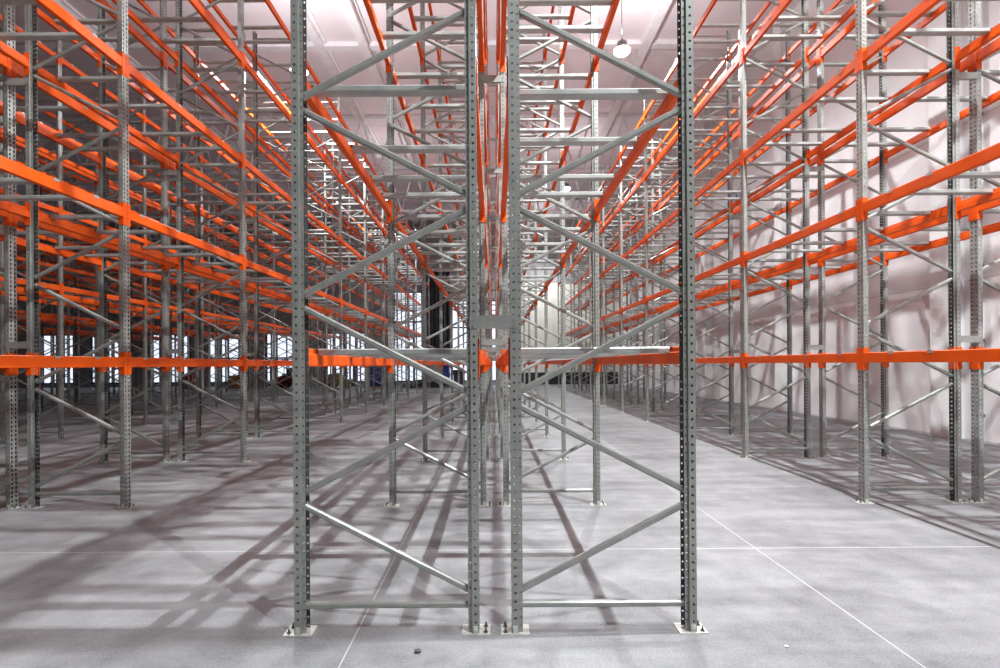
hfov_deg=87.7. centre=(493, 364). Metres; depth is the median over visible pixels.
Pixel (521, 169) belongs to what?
support bar
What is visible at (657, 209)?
crossbeam
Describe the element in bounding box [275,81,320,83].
support bar
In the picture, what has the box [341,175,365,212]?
crossbeam
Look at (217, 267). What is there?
crossbeam
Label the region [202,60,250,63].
support bar
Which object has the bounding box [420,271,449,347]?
curtain
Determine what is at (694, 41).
support bar
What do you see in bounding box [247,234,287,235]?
support bar
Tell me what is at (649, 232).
support bar
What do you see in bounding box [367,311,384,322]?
crossbeam
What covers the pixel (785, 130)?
support bar
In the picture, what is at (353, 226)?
support bar
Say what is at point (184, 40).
support bar
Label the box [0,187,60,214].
crossbeam
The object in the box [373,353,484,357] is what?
support bar
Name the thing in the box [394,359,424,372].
crossbeam
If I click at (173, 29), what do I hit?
support bar
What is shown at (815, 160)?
crossbeam
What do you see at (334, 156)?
frame
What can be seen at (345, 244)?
crossbeam
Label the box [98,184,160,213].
crossbeam
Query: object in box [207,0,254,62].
crossbeam
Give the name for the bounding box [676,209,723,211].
support bar
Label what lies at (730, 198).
support bar
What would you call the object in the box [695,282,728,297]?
crossbeam
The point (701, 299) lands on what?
support bar
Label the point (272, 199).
frame
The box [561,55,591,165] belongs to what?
crossbeam
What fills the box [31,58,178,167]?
crossbeam
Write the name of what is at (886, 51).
crossbeam
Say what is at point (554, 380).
baseboard
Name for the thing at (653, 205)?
crossbeam
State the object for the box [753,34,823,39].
support bar
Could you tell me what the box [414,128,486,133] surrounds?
support bar
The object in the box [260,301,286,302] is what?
support bar
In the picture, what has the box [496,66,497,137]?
crossbeam
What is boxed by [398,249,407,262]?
crossbeam
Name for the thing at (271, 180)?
support bar
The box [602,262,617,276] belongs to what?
crossbeam
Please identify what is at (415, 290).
frame
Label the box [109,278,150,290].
crossbeam
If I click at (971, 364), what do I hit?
crossbeam
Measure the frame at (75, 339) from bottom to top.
9.006 m
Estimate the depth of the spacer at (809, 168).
8.68 m
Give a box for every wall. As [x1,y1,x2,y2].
[17,219,617,387]
[617,0,999,443]
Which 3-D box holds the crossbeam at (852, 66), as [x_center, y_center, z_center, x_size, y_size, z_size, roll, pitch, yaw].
[4.188,-3.464,7.340,0.064,0.252,2.794,0,0,0]
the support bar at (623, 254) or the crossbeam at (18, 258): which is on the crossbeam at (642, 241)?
the support bar at (623, 254)
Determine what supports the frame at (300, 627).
on the floor
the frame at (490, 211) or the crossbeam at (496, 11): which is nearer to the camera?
the crossbeam at (496, 11)
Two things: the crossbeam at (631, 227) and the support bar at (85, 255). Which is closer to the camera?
the support bar at (85, 255)
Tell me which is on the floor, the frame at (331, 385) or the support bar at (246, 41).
the frame at (331, 385)
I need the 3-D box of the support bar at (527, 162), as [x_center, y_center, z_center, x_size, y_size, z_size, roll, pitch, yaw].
[0.625,-3.493,9.018,1.115,0.046,0.080,0,0,0]
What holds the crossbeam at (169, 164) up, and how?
attached to the frame at (163, 3)
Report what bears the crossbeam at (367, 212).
attached to the frame at (334, 156)
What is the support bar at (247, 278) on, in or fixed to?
on the crossbeam at (247, 263)
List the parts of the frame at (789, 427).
post, post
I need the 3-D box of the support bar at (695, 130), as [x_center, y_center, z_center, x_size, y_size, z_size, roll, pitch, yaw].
[5.996,-6.927,15.392,1.115,0.046,0.080,0,0,0]
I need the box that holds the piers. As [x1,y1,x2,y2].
[7,288,494,384]
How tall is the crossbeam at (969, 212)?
0.252 m
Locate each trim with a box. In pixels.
[0,100,227,220]
[15,39,768,52]
[16,164,656,214]
[19,198,628,239]
[20,114,699,176]
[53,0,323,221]
[288,0,419,223]
[339,0,438,221]
[560,0,672,219]
[629,198,636,386]
[657,164,666,391]
[700,110,712,398]
[773,14,792,411]
[928,1,964,438]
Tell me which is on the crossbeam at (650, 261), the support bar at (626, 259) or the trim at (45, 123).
the support bar at (626, 259)
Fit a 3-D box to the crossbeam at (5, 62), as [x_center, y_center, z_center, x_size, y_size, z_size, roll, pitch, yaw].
[-5.532,-3.402,4.540,0.064,0.252,2.794,0,0,0]
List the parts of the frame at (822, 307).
post, post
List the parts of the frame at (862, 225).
post, plate, post, plate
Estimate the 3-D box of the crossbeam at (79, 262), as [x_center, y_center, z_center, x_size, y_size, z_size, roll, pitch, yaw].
[-20.443,-5.006,26.940,0.064,0.252,2.794,0,0,0]
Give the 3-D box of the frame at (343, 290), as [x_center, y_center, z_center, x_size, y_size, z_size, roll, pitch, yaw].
[-6.058,-2.860,22.740,1.230,9.006,0.124,0,0,0]
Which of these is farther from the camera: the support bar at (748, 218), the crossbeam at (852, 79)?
the support bar at (748, 218)
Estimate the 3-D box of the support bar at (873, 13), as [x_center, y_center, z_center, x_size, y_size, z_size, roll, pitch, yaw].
[6.007,-5.227,7.758,1.115,0.046,0.080,0,0,0]
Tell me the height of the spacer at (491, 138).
0.076 m
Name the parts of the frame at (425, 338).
post, post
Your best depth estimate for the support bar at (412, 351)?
3.41 m
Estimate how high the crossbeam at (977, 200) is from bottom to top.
0.252 m
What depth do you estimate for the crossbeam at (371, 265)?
18.78 m
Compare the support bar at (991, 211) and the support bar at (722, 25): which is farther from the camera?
the support bar at (722, 25)
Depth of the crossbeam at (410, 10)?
7.94 m
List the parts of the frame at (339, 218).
post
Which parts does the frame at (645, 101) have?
post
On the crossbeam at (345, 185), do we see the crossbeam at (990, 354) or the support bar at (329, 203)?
the support bar at (329, 203)
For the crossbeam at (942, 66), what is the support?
attached to the frame at (804, 6)
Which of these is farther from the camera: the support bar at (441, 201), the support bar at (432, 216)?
the support bar at (441, 201)
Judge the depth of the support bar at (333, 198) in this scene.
16.12 m
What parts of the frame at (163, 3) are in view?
post, post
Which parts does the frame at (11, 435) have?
post, plate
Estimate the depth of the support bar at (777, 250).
8.29 m
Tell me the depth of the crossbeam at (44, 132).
7.88 m
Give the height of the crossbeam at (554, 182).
0.252 m
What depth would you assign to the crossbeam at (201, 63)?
12.53 m
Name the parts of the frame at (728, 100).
post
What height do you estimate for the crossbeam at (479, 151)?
0.252 m
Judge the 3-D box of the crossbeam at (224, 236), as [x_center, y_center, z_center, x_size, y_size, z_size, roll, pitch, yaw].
[-10.702,-5.069,21.340,0.064,0.252,2.794,0,0,0]
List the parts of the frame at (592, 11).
post, plate, post, plate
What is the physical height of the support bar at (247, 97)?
0.046 m
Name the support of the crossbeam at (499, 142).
attached to the frame at (561, 273)
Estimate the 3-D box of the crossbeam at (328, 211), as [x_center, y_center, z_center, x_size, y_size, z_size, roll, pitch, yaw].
[-5.543,-5.102,18.540,0.064,0.252,2.794,0,0,0]
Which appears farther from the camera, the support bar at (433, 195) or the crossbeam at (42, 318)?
the crossbeam at (42, 318)
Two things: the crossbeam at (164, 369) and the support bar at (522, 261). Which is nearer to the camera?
the crossbeam at (164, 369)
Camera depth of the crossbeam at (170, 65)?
9.84 m
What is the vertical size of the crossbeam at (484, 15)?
0.252 m
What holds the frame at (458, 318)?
on the floor
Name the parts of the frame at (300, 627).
post, plate, post, plate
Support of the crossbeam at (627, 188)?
attached to the frame at (630, 239)
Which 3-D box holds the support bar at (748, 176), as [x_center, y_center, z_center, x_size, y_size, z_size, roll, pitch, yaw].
[4.718,-3.519,9.771,1.115,0.046,0.080,0,0,0]
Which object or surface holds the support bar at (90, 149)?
on the crossbeam at (17, 70)
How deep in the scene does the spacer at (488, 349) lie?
8.68 m
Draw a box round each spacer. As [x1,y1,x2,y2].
[3,78,28,86]
[5,342,30,348]
[161,170,178,175]
[162,349,179,353]
[244,84,254,87]
[245,218,255,221]
[246,353,256,355]
[470,315,517,328]
[480,75,504,83]
[481,339,506,345]
[484,168,500,173]
[485,347,501,351]
[487,216,498,219]
[488,352,499,354]
[489,137,496,140]
[730,81,739,84]
[730,215,740,218]
[731,350,741,352]
[807,166,823,171]
[808,345,824,349]
[955,72,980,79]
[957,336,982,342]
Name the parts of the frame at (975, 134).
post, plate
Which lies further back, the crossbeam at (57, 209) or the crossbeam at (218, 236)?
the crossbeam at (218, 236)
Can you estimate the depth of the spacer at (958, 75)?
5.89 m
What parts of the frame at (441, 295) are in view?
post, post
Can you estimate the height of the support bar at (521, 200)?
0.046 m
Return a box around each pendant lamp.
[564,158,569,190]
[613,0,630,56]
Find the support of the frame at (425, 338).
on the floor
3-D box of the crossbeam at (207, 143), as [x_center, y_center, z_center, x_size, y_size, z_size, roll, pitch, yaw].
[-6.603,-5.095,12.940,0.064,0.252,2.794,0,0,0]
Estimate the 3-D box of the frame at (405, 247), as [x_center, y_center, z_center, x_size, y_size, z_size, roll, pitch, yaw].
[-4.758,-2.869,31.140,1.230,9.006,0.124,0,0,0]
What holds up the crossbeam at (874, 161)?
attached to the frame at (789, 427)
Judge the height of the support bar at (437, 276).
0.046 m
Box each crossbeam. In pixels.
[0,14,59,63]
[0,41,29,76]
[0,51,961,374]
[0,53,11,76]
[0,101,60,132]
[0,105,100,168]
[0,155,126,225]
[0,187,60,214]
[0,201,29,224]
[0,210,12,225]
[0,235,101,270]
[0,276,61,294]
[0,352,127,374]
[1,226,56,243]
[1,253,35,266]
[2,134,97,184]
[3,290,98,307]
[4,353,13,374]
[7,295,58,307]
[12,60,165,168]
[13,214,166,270]
[14,353,167,374]
[16,93,57,119]
[16,135,105,182]
[17,287,98,303]
[17,310,36,314]
[17,315,73,324]
[18,265,73,280]
[22,4,100,66]
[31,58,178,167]
[34,0,125,76]
[35,206,179,269]
[35,252,77,264]
[38,156,98,188]
[39,208,94,229]
[39,259,96,276]
[39,311,94,321]
[41,276,94,288]
[42,188,94,208]
[42,321,94,327]
[43,327,78,333]
[60,57,144,122]
[61,130,144,177]
[61,207,145,245]
[62,119,127,159]
[62,283,145,307]
[62,302,128,315]
[63,180,117,204]
[63,241,121,260]
[75,277,121,287]
[77,321,111,326]
[78,260,118,274]
[79,329,118,336]
[94,0,165,67]
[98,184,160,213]
[103,58,196,138]
[104,259,197,292]
[105,158,196,216]
[107,177,168,213]
[109,192,149,210]
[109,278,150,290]
[109,302,169,316]
[111,0,178,66]
[112,321,150,328]
[126,55,243,168]
[127,204,244,269]
[128,352,244,374]
[130,157,175,186]
[131,312,176,321]
[132,261,176,276]
[133,288,159,295]
[137,0,195,62]
[145,115,201,161]
[146,238,202,261]
[146,299,202,316]
[148,182,201,210]
[151,285,188,298]
[151,324,188,333]
[166,54,237,130]
[166,157,245,216]
[167,262,238,287]
[171,210,214,234]
[171,213,208,233]
[172,312,215,323]
[180,57,254,138]
[181,260,255,292]
[182,187,218,211]
[183,163,255,215]
[184,320,219,327]
[188,0,242,66]
[188,294,218,304]
[189,330,218,335]
[197,0,244,53]
[197,55,252,119]
[198,206,253,244]
[199,137,252,178]
[200,286,253,306]
[202,155,240,186]
[202,207,238,228]
[203,258,237,274]
[203,310,238,320]
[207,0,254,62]
[209,231,239,246]
[217,232,248,250]
[217,319,249,328]
[221,302,238,307]
[243,53,290,122]
[244,155,301,208]
[244,255,291,284]
[245,53,290,114]
[245,129,290,177]
[245,356,292,370]
[246,208,291,244]
[246,287,291,303]
[247,189,273,210]
[247,320,274,328]
[250,248,275,263]
[256,210,291,235]
[257,58,290,105]
[257,135,290,170]
[258,123,290,156]
[258,182,290,208]
[258,286,291,300]
[258,301,291,313]
[259,241,290,260]
[264,0,289,40]
[274,208,290,222]
[275,325,291,329]
[277,260,290,268]
[295,67,391,222]
[296,240,326,264]
[304,59,340,121]
[305,133,340,182]
[305,182,333,212]
[305,190,326,212]
[305,211,341,244]
[306,286,341,306]
[306,303,333,315]
[306,346,392,379]
[307,123,332,160]
[307,133,325,157]
[308,172,321,186]
[308,243,333,264]
[308,267,322,278]
[327,209,349,233]
[334,207,355,233]
[335,159,355,189]
[336,312,356,322]
[341,117,365,160]
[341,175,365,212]
[342,239,365,259]
[342,298,366,315]
[350,228,367,249]
[356,186,372,210]
[357,231,372,249]
[357,319,373,327]
[363,0,390,72]
[366,157,383,189]
[366,206,383,233]
[366,257,383,278]
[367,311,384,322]
[373,208,385,227]
[393,206,424,268]
[394,71,423,166]
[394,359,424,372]
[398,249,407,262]
[398,286,407,296]
[408,6,423,64]
[425,66,440,137]
[426,165,440,213]
[426,262,441,291]
[427,361,441,368]
[428,3,439,60]
[476,0,484,71]
[476,58,485,221]
[478,338,486,378]
[482,204,487,267]
[483,0,486,64]
[484,56,487,165]
[486,0,487,60]
[486,65,488,138]
[496,11,497,60]
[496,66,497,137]
[497,0,499,65]
[498,56,500,165]
[498,204,503,267]
[500,0,506,71]
[500,57,508,221]
[501,337,509,378]
[535,287,543,305]
[544,6,554,60]
[544,62,559,136]
[545,163,559,213]
[545,262,559,290]
[546,360,561,367]
[561,6,575,63]
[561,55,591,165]
[562,203,592,267]
[563,358,593,364]
[578,248,588,261]
[579,284,588,295]
[593,0,619,71]
[594,61,679,221]
[595,339,681,373]
[600,207,612,226]
[602,152,619,187]
[602,204,619,232]
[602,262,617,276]
[603,307,620,321]
[613,186,628,209]
[613,228,629,248]
[620,112,643,158]
[620,176,643,210]
[620,234,644,257]
[621,298,644,314]
[630,156,650,187]
[630,208,650,232]
[630,256,652,276]
[631,310,651,320]
[636,206,658,232]
[644,60,676,119]
[644,133,679,181]
[645,208,680,242]
[645,283,680,304]
[652,118,679,158]
[652,181,677,210]
[653,241,680,262]
[653,299,680,313]
[659,131,677,155]
[659,188,677,210]
[660,246,678,262]
[664,159,689,184]
[664,265,680,276]
[684,151,741,210]
[693,0,717,39]
[694,50,738,111]
[694,50,740,119]
[694,55,726,102]
[694,126,739,180]
[694,132,726,168]
[694,179,727,206]
[695,117,726,153]
[695,205,739,238]
[695,209,727,232]
[695,237,728,258]
[695,252,741,281]
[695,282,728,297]
[695,284,740,300]
[695,353,742,367]
[696,299,727,310]
[729,1,770,59]
[730,52,803,135]
[730,159,804,212]
[731,253,803,289]
[732,53,786,117]
[732,133,785,179]
[733,203,787,238]
[733,282,786,303]
[739,0,782,50]
[740,153,818,212]
[741,0,791,63]
[742,51,857,164]
[742,199,858,266]
[743,348,859,369]
[747,50,817,127]
[748,258,819,284]
[788,0,841,58]
[788,53,880,135]
[789,152,881,212]
[789,256,880,289]
[805,0,866,62]
[806,52,949,163]
[807,200,950,265]
[818,0,878,63]
[819,54,971,164]
[820,208,972,265]
[820,347,973,368]
[858,0,941,71]
[859,143,999,220]
[860,348,999,369]
[883,2,949,61]
[884,90,999,163]
[885,222,999,265]
[955,23,999,68]
[956,187,999,218]
[972,37,999,70]
[973,199,999,219]
[974,347,983,368]
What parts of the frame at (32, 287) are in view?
post, plate, post, plate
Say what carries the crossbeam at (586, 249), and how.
attached to the frame at (580, 333)
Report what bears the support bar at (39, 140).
on the crossbeam at (19, 139)
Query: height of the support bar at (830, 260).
0.046 m
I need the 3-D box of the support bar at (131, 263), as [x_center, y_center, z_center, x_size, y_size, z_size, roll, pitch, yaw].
[-6.051,-1.750,8.992,1.115,0.046,0.080,0,0,0]
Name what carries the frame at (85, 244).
on the floor
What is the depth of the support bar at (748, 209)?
11.80 m
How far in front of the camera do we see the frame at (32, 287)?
5.92 m
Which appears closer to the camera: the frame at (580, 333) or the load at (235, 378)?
the frame at (580, 333)
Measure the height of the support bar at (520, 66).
0.046 m
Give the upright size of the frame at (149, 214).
9.006 m
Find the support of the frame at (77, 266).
on the floor
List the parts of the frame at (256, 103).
post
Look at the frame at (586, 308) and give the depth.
31.11 m
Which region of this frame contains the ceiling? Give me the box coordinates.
[0,0,800,222]
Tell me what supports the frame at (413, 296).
on the floor
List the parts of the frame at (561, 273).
post, post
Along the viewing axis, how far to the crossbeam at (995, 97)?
7.72 m
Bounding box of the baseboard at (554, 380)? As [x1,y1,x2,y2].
[508,372,617,384]
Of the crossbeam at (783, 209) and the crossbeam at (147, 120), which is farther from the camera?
the crossbeam at (147, 120)
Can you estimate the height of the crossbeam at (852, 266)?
0.252 m
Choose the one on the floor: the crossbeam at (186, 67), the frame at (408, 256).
the frame at (408, 256)
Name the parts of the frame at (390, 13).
post, plate, post, plate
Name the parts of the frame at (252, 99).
post, post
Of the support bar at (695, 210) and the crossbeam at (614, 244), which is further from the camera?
the crossbeam at (614, 244)
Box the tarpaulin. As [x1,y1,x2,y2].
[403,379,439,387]
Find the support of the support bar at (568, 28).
on the crossbeam at (503, 2)
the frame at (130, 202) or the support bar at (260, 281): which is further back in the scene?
the frame at (130, 202)
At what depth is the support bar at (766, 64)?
9.02 m
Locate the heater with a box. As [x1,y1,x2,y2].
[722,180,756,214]
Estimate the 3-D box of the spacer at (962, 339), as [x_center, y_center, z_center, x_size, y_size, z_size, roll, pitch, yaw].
[5.388,-0.287,5.900,0.292,0.076,0.039,0,0,0]
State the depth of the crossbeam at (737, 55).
12.72 m
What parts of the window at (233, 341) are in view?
pane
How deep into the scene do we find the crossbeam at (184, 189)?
20.81 m
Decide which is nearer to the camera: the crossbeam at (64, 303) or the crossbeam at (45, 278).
the crossbeam at (64, 303)
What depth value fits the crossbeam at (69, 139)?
12.94 m
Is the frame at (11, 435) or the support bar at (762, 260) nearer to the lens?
the frame at (11, 435)
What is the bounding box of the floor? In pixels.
[0,384,999,667]
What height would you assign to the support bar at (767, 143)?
0.046 m
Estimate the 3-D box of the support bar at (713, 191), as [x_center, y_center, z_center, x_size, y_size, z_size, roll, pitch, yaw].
[4.718,-3.519,10.608,1.115,0.046,0.080,0,0,0]
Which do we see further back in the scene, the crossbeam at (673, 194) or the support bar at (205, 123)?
the crossbeam at (673, 194)
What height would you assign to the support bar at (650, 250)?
0.046 m
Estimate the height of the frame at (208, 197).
9.006 m
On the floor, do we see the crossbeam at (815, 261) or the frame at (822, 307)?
the frame at (822, 307)
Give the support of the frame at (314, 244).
on the floor
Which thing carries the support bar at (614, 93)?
on the crossbeam at (505, 176)
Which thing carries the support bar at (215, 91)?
on the crossbeam at (186, 67)
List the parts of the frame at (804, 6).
post, post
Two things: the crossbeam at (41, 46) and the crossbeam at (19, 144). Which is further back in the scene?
the crossbeam at (19, 144)
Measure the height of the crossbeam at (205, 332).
0.252 m
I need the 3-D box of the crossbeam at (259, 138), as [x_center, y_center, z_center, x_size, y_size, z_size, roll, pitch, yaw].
[-5.303,-5.103,12.940,0.064,0.252,2.794,0,0,0]
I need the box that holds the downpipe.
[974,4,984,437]
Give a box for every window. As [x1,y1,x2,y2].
[38,334,72,383]
[91,337,128,383]
[149,334,190,383]
[207,333,248,382]
[266,334,292,380]
[324,332,364,382]
[394,291,421,381]
[450,300,495,381]
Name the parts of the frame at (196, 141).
post, post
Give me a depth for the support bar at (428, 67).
9.04 m
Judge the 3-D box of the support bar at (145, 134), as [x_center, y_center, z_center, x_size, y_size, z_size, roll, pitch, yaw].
[-4.762,-3.458,7.813,1.115,0.046,0.080,0,0,0]
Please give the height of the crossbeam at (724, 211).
0.252 m
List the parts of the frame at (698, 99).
post, post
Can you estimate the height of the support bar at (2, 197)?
0.046 m
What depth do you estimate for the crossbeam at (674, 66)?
12.52 m
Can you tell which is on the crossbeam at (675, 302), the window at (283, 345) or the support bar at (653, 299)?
the support bar at (653, 299)
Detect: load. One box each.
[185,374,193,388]
[229,375,239,387]
[370,367,385,387]
[443,365,449,387]
[453,370,462,384]
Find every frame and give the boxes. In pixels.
[0,5,23,508]
[0,67,4,439]
[1,201,28,403]
[3,143,40,414]
[9,40,64,439]
[22,0,137,508]
[28,242,52,399]
[39,175,69,408]
[55,98,99,425]
[55,220,79,399]
[72,177,103,407]
[75,244,95,395]
[94,213,122,403]
[97,0,172,462]
[103,97,149,424]
[108,251,118,395]
[112,259,131,392]
[127,197,151,402]
[129,141,164,415]
[134,245,153,392]
[138,234,161,398]
[144,280,160,390]
[167,215,189,398]
[168,141,203,414]
[174,0,250,462]
[174,234,195,394]
[181,174,210,407]
[194,32,249,438]
[199,231,218,395]
[203,252,222,392]
[213,173,241,407]
[218,198,241,402]
[224,246,241,392]
[227,265,239,389]
[247,254,264,390]
[248,196,275,402]
[250,216,272,398]
[252,31,309,438]
[252,99,292,423]
[274,236,292,394]
[275,216,297,398]
[283,0,489,636]
[297,140,327,413]
[301,97,344,423]
[305,244,312,391]
[308,229,318,394]
[309,255,325,388]
[314,244,332,391]
[320,172,350,406]
[329,252,346,389]
[332,140,367,413]
[342,196,368,401]
[354,172,384,406]
[359,216,382,397]
[372,196,399,401]
[374,240,387,391]
[383,0,491,506]
[384,248,402,390]
[385,216,409,397]
[395,256,410,389]
[396,229,416,393]
[405,247,423,390]
[412,252,429,389]
[419,0,492,460]
[438,30,492,436]
[449,98,492,422]
[456,139,490,407]
[461,174,491,406]
[466,211,491,397]
[495,173,525,405]
[495,211,521,400]
[496,34,551,436]
[496,113,539,422]
[496,151,530,412]
[497,0,569,459]
[498,0,606,505]
[501,0,708,634]
[557,251,574,388]
[565,244,582,389]
[570,237,590,392]
[577,256,592,387]
[578,214,601,396]
[585,249,603,389]
[589,194,614,400]
[597,238,614,390]
[602,170,632,405]
[605,213,628,395]
[618,194,644,399]
[619,139,654,411]
[636,170,666,404]
[644,100,681,421]
[659,138,690,411]
[683,28,736,435]
[694,99,735,421]
[738,0,812,458]
[738,28,793,434]
[816,0,892,457]
[853,0,967,503]
[965,1,999,502]
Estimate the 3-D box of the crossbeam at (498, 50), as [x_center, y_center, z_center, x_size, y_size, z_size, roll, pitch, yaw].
[0.084,-5.138,7.340,0.064,0.252,2.794,0,0,0]
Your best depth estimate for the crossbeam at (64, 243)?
15.44 m
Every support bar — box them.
[0,32,96,40]
[0,177,59,184]
[0,194,98,200]
[0,231,59,234]
[2,40,40,44]
[9,105,87,111]
[31,139,74,141]
[34,99,57,101]
[42,64,73,67]
[46,173,86,174]
[50,151,70,153]
[51,214,143,219]
[53,19,128,24]
[54,246,109,249]
[55,76,148,82]
[55,133,129,137]
[66,121,93,122]
[66,242,89,243]
[70,183,93,184]
[76,163,97,165]
[78,36,146,41]
[84,147,151,151]
[84,254,132,256]
[90,99,114,101]
[95,230,179,234]
[98,103,181,109]
[113,262,159,264]
[114,66,170,70]
[116,165,169,168]
[129,121,153,123]
[138,16,212,22]
[140,178,200,181]
[140,269,176,271]
[141,88,200,92]
[141,132,214,136]
[142,245,215,249]
[160,38,230,43]
[164,147,232,150]
[164,253,233,256]
[169,110,223,113]
[169,193,223,195]
[170,28,224,31]
[170,277,209,279]
[184,201,235,203]
[184,281,219,282]
[185,43,235,45]
[185,122,236,124]
[188,163,252,166]
[190,67,253,71]
[191,262,254,265]
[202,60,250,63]
[204,137,252,139]
[204,286,236,288]
[205,212,239,214]
[212,179,270,182]
[213,90,271,93]
[213,269,271,272]
[221,80,265,83]
[221,291,253,292]
[222,151,266,153]
[222,221,267,223]
[233,25,286,29]
[234,109,287,113]
[234,193,287,195]
[236,95,278,98]
[237,229,279,230]
[237,277,289,279]
[244,40,290,43]
[245,119,289,122]
[246,170,287,172]
[246,280,285,282]
[247,108,287,109]
[247,201,290,204]
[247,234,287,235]
[248,298,276,299]
[252,162,279,164]
[260,136,308,138]
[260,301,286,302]
[261,63,309,66]
[261,241,290,243]
[262,180,290,182]
[262,286,309,287]
[263,212,309,213]
[270,131,290,133]
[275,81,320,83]
[275,220,319,221]
[276,150,320,153]
[276,291,320,292]
[287,162,329,164]
[290,230,331,231]
[308,169,335,171]
[308,181,344,182]
[308,233,330,235]
[308,241,344,242]
[308,298,337,299]
[308,301,344,302]
[310,85,478,96]
[314,188,350,189]
[315,304,351,305]
[316,247,347,248]
[318,348,480,355]
[323,197,358,199]
[325,253,359,254]
[329,203,358,204]
[330,256,358,257]
[336,210,368,211]
[349,350,482,356]
[350,144,481,153]
[353,226,378,227]
[370,175,483,181]
[371,0,463,2]
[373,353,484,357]
[381,31,477,38]
[381,192,478,198]
[384,354,485,358]
[395,72,484,78]
[395,214,485,219]
[406,103,485,108]
[406,230,486,234]
[414,16,476,21]
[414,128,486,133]
[414,243,482,246]
[420,251,487,254]
[422,39,477,39]
[425,65,464,69]
[426,163,487,167]
[426,260,482,262]
[432,268,488,271]
[434,22,476,26]
[436,109,467,111]
[437,276,478,277]
[438,41,477,44]
[438,120,464,122]
[439,200,478,202]
[440,279,478,281]
[441,60,476,63]
[442,135,467,137]
[443,285,478,286]
[444,210,478,212]
[445,79,460,82]
[496,134,542,136]
[497,37,563,42]
[498,128,570,132]
[498,259,559,262]
[500,25,603,33]
[500,214,589,219]
[501,191,604,197]
[501,355,570,358]
[502,174,615,180]
[502,354,600,357]
[503,250,566,253]
[503,275,550,277]
[503,353,614,356]
[505,100,579,104]
[505,350,637,355]
[506,14,569,19]
[506,24,535,25]
[506,42,544,43]
[506,64,558,69]
[507,0,611,5]
[507,199,546,201]
[507,227,581,231]
[507,346,675,353]
[508,232,535,234]
[508,242,570,246]
[508,267,555,269]
[508,279,544,281]
[508,285,543,286]
[517,88,667,100]
[517,136,639,145]
[517,146,564,148]
[519,60,542,63]
[519,73,587,79]
[520,86,553,88]
[520,107,548,110]
[520,118,546,121]
[520,168,535,170]
[521,161,559,164]
[612,214,643,215]
[623,254,656,255]
[626,259,648,260]
[627,196,661,197]
[627,250,662,251]
[628,200,657,201]
[635,302,671,303]
[638,186,671,188]
[639,245,669,246]
[641,178,677,179]
[641,239,677,240]
[648,169,677,170]
[649,232,680,233]
[650,295,678,296]
[651,299,678,300]
[654,161,696,163]
[660,227,696,229]
[664,78,708,80]
[666,146,710,148]
[666,217,711,219]
[676,57,724,60]
[676,133,724,135]
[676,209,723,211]
[676,284,722,285]
[677,129,714,131]
[693,40,737,43]
[694,118,739,121]
[695,178,723,180]
[695,238,726,239]
[696,23,750,27]
[696,116,726,117]
[696,197,740,200]
[697,103,738,105]
[697,190,751,193]
[698,106,751,109]
[698,167,738,169]
[698,231,738,233]
[699,273,753,275]
[700,299,725,300]
[702,277,740,279]
[705,160,734,162]
[706,93,747,95]
[706,226,747,228]
[711,295,738,296]
[714,84,773,88]
[715,175,773,178]
[716,265,775,268]
[718,0,765,0]
[718,77,762,79]
[718,147,763,149]
[720,217,764,219]
[730,161,794,165]
[731,259,793,261]
[732,59,779,61]
[732,62,795,66]
[733,133,780,135]
[733,208,781,210]
[733,287,766,289]
[748,283,780,285]
[749,38,798,40]
[749,117,800,120]
[749,198,799,200]
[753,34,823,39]
[754,142,822,145]
[754,249,821,252]
[759,23,813,26]
[762,105,815,108]
[762,189,816,192]
[765,277,801,279]
[768,15,842,20]
[769,128,843,132]
[771,241,844,244]
[778,273,817,275]
[783,84,841,87]
[784,175,842,177]
[800,266,840,268]
[801,227,884,231]
[805,97,888,102]
[813,62,867,66]
[825,159,871,162]
[825,259,865,261]
[833,142,900,146]
[834,34,896,39]
[837,69,930,75]
[838,211,930,215]
[855,249,903,251]
[867,11,932,16]
[868,127,930,131]
[877,241,929,244]
[885,28,991,35]
[887,189,992,194]
[903,96,987,101]
[922,226,982,230]
[926,171,999,178]
[942,0,999,0]
[965,70,999,75]
[983,209,999,213]
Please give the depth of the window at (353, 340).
41.09 m
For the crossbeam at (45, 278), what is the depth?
21.07 m
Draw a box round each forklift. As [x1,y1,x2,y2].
[262,358,292,387]
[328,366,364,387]
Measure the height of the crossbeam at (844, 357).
0.252 m
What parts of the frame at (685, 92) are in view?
post, plate, post, plate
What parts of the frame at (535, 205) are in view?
post, post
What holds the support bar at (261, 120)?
on the crossbeam at (246, 65)
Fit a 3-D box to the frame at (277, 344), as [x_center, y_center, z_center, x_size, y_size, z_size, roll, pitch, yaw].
[-10.158,-2.834,25.540,1.230,9.006,0.124,0,0,0]
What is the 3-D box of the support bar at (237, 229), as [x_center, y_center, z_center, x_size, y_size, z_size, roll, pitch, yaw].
[-6.062,-3.450,13.366,1.115,0.046,0.080,0,0,0]
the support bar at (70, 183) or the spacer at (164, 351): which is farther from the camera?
the support bar at (70, 183)
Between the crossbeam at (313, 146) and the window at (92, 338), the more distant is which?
the window at (92, 338)
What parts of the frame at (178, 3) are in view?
post, post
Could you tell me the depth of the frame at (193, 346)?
28.30 m
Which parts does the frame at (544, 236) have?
post, post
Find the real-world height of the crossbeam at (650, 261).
0.252 m
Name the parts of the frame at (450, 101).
post, post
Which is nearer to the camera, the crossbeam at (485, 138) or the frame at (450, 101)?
the crossbeam at (485, 138)
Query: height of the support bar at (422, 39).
0.046 m
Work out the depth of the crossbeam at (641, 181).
15.63 m
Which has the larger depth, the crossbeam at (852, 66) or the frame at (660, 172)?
the frame at (660, 172)
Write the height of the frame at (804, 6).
9.006 m

